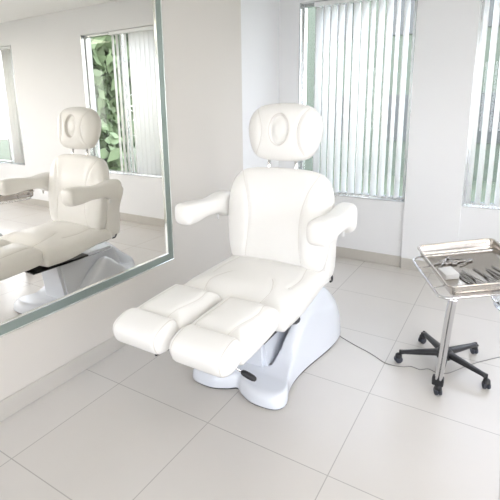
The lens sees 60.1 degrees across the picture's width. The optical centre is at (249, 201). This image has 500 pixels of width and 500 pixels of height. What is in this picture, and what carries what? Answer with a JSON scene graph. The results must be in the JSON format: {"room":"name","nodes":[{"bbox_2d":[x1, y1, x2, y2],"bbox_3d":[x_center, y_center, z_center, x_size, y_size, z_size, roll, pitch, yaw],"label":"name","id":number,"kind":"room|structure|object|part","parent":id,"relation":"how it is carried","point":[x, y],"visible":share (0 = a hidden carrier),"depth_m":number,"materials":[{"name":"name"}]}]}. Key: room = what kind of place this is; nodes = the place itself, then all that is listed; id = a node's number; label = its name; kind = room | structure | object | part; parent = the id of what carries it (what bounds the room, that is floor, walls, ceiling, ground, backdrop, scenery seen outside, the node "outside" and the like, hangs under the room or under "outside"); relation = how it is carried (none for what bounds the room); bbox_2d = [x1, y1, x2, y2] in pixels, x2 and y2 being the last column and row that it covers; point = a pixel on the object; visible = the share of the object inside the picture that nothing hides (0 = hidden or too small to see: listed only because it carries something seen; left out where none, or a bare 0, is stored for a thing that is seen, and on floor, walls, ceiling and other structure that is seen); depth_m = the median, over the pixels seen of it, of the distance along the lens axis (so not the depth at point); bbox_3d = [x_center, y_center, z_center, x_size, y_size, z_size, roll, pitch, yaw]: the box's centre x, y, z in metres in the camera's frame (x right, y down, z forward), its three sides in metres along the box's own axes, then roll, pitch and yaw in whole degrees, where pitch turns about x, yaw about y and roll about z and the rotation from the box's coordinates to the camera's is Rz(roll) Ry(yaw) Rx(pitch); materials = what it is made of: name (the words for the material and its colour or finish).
{"room":"cosmetic treatment room","nodes":[
{"label":"cosmetic treatment room","id":0,"kind":"room"},
{"bbox_2d":[0,0,242,400],"bbox_3d":[-1.655,-0.181,1.315,0.250,2.750,5.770,7,14,30],"label":"wall","id":1,"kind":"structure","parent":0,"point":[202,38],"depth_m":3.06,"materials":[{"name":"paint"}]},
{"bbox_2d":[0,336,126,421],"bbox_3d":[-1.529,1.125,1.529,0.009,0.104,5.770,7,14,30],"label":"baseboard","id":2,"kind":"structure","parent":1,"relation":"attached to","point":[25,396],"depth_m":2.32,"materials":[{"name":"tile"}]},
{"bbox_2d":[0,0,173,336],"bbox_3d":[-1.082,-0.353,1.990,0.018,1.942,2.065,7,14,30],"label":"wall mirror","id":3,"kind":"object","parent":1,"relation":"attached to","point":[86,203],"visible":1,"depth_m":2.30,"materials":[{"name":"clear mirror"}]},
{"bbox_2d":[0,256,499,499],"bbox_3d":[1.315,1.462,0.345,6.650,0.120,6.986,7,14,30],"label":"floor","id":4,"kind":"structure","parent":0,"point":[135,424],"depth_m":2.04,"materials":[{"name":"tile"}]},
{"bbox_2d":[113,103,356,409],"bbox_3d":[0.044,0.235,2.295,0.892,1.486,1.524,6,14,30],"label":"chair","id":5,"kind":"object","parent":4,"relation":"on","point":[254,321],"visible":1,"depth_m":2.30,"materials":[{"name":"white leather"}]},
{"bbox_3d":[-0.257,0.042,2.514,0.116,0.157,0.462,6,14,30],"label":"armrest","id":6,"kind":"part","parent":5,"relation":"part of","materials":[{"name":"white leather"}]},
{"bbox_3d":[0.026,0.458,2.327,0.643,0.208,0.585,6,14,30],"label":"seat","id":7,"kind":"part","parent":5,"relation":"part of","materials":[{"name":"white leather"}]},
{"bbox_3d":[0.163,0.089,2.471,0.651,0.564,0.181,6,14,30],"label":"backrest","id":8,"kind":"part","parent":5,"relation":"part of","materials":[{"name":"white leather"}]},
{"bbox_3d":[0.465,0.242,2.405,0.099,0.389,0.145,6,14,30],"label":"armrest panel","id":9,"kind":"part","parent":5,"relation":"part of","materials":[{"name":"white leather"}]},
{"bbox_3d":[0.412,0.118,2.129,0.116,0.157,0.462,6,14,30],"label":"armrest","id":10,"kind":"part","parent":5,"relation":"part of","materials":[{"name":"white leather"}]},
{"bbox_2d":[340,336,499,373],"bbox_3d":[1.824,0.883,2.712,2.451,0.005,0.472,-2,12,-6],"label":"power cable","id":11,"kind":"object","parent":4,"relation":"on","point":[340,336],"visible":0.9,"depth_m":2.50,"materials":[{"name":"grey plastic"}]},
{"bbox_2d":[394,249,499,394],"bbox_3d":[1.046,0.605,2.235,0.500,0.766,0.897,2,12,12],"label":"stand","id":12,"kind":"object","parent":4,"relation":"on","point":[444,353],"visible":0.99,"depth_m":2.21,"materials":[{"name":"silver metal"}]},
{"bbox_3d":[0.980,0.860,2.492,0.213,0.051,0.052,2,12,11],"label":"leg","id":13,"kind":"part","parent":12,"relation":"part of","materials":[{"name":"black plastic"}]},
{"bbox_3d":[1.101,0.834,2.605,0.052,0.051,0.233,-1,12,-3],"label":"leg","id":14,"kind":"part","parent":12,"relation":"part of","materials":[{"name":"black plastic"}]},
{"bbox_2d":[432,374,443,386],"bbox_3d":[0.972,0.923,2.236,0.056,0.047,0.036,7,14,30],"label":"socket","id":15,"kind":"object","parent":12,"relation":"attached to","point":[438,381],"depth_m":2.22,"materials":[{"name":"black plastic"}]},
{"bbox_3d":[1.010,0.318,1.964,0.433,0.089,0.445,0,12,5],"label":"tray frame","id":16,"kind":"part","parent":12,"relation":"part of","materials":[{"name":"silver metal"}]},
{"bbox_2d":[417,238,499,295],"bbox_3d":[1.014,0.287,1.970,0.374,0.126,0.470,0,12,5],"label":"steel tray","id":17,"kind":"object","parent":12,"relation":"on","point":[481,260],"visible":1,"depth_m":2.06,"materials":[{"name":"grey metal"}]},
{"bbox_2d":[433,260,446,267],"bbox_3d":[0.918,0.295,2.080,0.086,0.020,0.037,-9,15,-34],"label":"scissors","id":18,"kind":"object","parent":17,"relation":"in","point":[442,261],"visible":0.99,"depth_m":2.07,"materials":[{"name":"silver metal"}]},
{"bbox_2d":[439,260,456,264],"bbox_3d":[0.948,0.291,2.075,0.086,0.018,0.036,8,15,34],"label":"scissors","id":19,"kind":"object","parent":17,"relation":"in","point":[448,262],"visible":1,"depth_m":2.06,"materials":[{"name":"silver metal"}]},
{"bbox_2d":[438,266,459,279],"bbox_3d":[0.902,0.323,1.963,0.067,0.035,0.089,-1,12,0],"label":"pad","id":20,"kind":"object","parent":17,"relation":"on","point":[448,273],"visible":0.98,"depth_m":1.94,"materials":[{"name":"white fabric"}]},
{"bbox_2d":[448,258,466,261],"bbox_3d":[1.003,0.281,2.083,0.086,0.019,0.036,5,13,24],"label":"scissors","id":21,"kind":"object","parent":17,"relation":"in","point":[452,259],"visible":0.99,"depth_m":2.08,"materials":[{"name":"silver metal"}]},
{"bbox_2d":[456,259,472,264],"bbox_3d":[1.026,0.284,2.057,0.087,0.020,0.037,-3,12,-11],"label":"scissors","id":22,"kind":"object","parent":17,"relation":"in","point":[468,260],"visible":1,"depth_m":2.06,"materials":[{"name":"silver metal"}]},
{"bbox_2d":[458,272,475,283],"bbox_3d":[0.953,0.335,1.918,0.026,0.012,0.141,-2,12,-8],"label":"tweezers","id":23,"kind":"object","parent":17,"relation":"in","point":[470,279],"visible":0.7,"depth_m":1.90,"materials":[{"name":"silver metal"}]},
{"bbox_2d":[462,270,489,283],"bbox_3d":[0.975,0.335,1.903,0.054,0.015,0.161,-5,13,-19],"label":"scissors","id":24,"kind":"object","parent":17,"relation":"in","point":[466,273],"visible":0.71,"depth_m":1.89,"materials":[{"name":"silver metal"}]},
{"bbox_2d":[473,267,499,282],"bbox_3d":[1.029,0.326,1.907,0.054,0.016,0.178,-4,13,-16],"label":"scissors","id":25,"kind":"object","parent":17,"relation":"in","point":[475,269],"visible":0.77,"depth_m":1.90,"materials":[{"name":"silver metal"}]},
{"bbox_2d":[485,268,499,278],"bbox_3d":[1.084,0.322,1.896,0.026,0.012,0.154,-2,12,-8],"label":"tweezers","id":26,"kind":"object","parent":17,"relation":"on","point":[488,270],"visible":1,"depth_m":1.92,"materials":[{"name":"silver metal"}]},
{"bbox_3d":[1.240,0.849,2.530,0.243,0.051,0.052,-6,13,-25],"label":"leg","id":27,"kind":"part","parent":12,"relation":"part of","materials":[{"name":"black plastic"}]},
{"bbox_3d":[1.184,0.885,2.361,0.052,0.051,0.213,-9,15,-34],"label":"leg","id":28,"kind":"part","parent":12,"relation":"part of","materials":[{"name":"black plastic"}]},
{"bbox_2d":[241,0,278,169],"bbox_3d":[0.049,-0.812,4.158,0.180,2.750,0.976,7,14,30],"label":"wall","id":29,"kind":"structure","parent":0,"point":[259,18],"depth_m":3.94,"materials":[{"name":"paint"}]},
{"bbox_2d":[279,0,499,255],"bbox_3d":[3.025,-0.569,2.873,6.270,2.750,0.160,7,14,30],"label":"wall","id":30,"kind":"structure","parent":0,"point":[379,228],"depth_m":4.11,"materials":[{"name":"paint"}]},
{"bbox_2d":[298,0,417,201],"bbox_3d":[0.961,-0.940,4.024,1.063,1.804,0.116,7,14,30],"label":"window","id":31,"kind":"structure","parent":30,"relation":"in","point":[303,7],"depth_m":4.14,"materials":[{"name":"silver metal"}]},
{"bbox_2d":[313,0,416,198],"bbox_3d":[1.022,-0.937,3.958,0.958,1.773,0.081,7,14,30],"label":"vertical blind","id":32,"kind":"object","parent":31,"relation":"attached to","point":[318,163],"visible":0.89,"depth_m":3.96,"materials":[{"name":"white fabric"}]},
{"bbox_3d":[0.955,-0.056,4.188,1.055,0.008,0.056,7,14,30],"label":"sill","id":33,"kind":"part","parent":31,"relation":"part of","materials":[{"name":"silver metal"}]},
{"bbox_2d":[336,246,433,273],"bbox_3d":[2.988,0.743,3.069,6.270,0.104,0.037,7,14,30],"label":"baseboard","id":34,"kind":"structure","parent":30,"relation":"attached to","point":[386,259],"depth_m":4.10,"materials":[{"name":"tile"}]},
{"bbox_2d":[401,0,480,260],"bbox_3d":[1.581,-0.712,3.615,0.459,2.750,0.028,7,14,30],"label":"column","id":35,"kind":"structure","parent":30,"relation":"attached to","point":[446,30],"depth_m":3.61,"materials":[{"name":"paint"}]},
{"bbox_2d":[462,0,499,209],"bbox_3d":[2.379,-0.782,3.188,1.326,1.792,0.116,7,14,30],"label":"window","id":36,"kind":"structure","parent":30,"relation":"in","point":[472,204],"depth_m":3.53,"materials":[{"name":"silver metal"}]},
{"bbox_3d":[2.373,0.096,3.351,1.318,0.008,0.056,7,14,30],"label":"sill","id":37,"kind":"part","parent":36,"relation":"part of","materials":[{"name":"silver metal"}]},
{"bbox_2d":[466,0,499,206],"bbox_3d":[2.143,-0.813,3.298,0.820,1.761,0.074,7,14,30],"label":"vertical blind","id":38,"kind":"object","parent":36,"relation":"attached to","point":[496,13],"visible":1,"depth_m":3.47,"materials":[{"name":"white fabric"}]},
{"label":"outside","id":39,"kind":"structure","parent":0,"visible":0},
{"bbox_2d":[305,169,495,202],"bbox_3d":[7.330,1.578,1.823,65.000,0.100,70.000,7,14,30],"label":"ground","id":40,"kind":"structure","parent":39,"point":[493,187],"depth_m":10.86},
{"bbox_2d":[305,0,499,181],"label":"window","id":41,"kind":"structure","parent":40,"relation":"on","point":[311,15],"depth_m":12.37,"materials":[{"name":"grey paint"}]}
]}

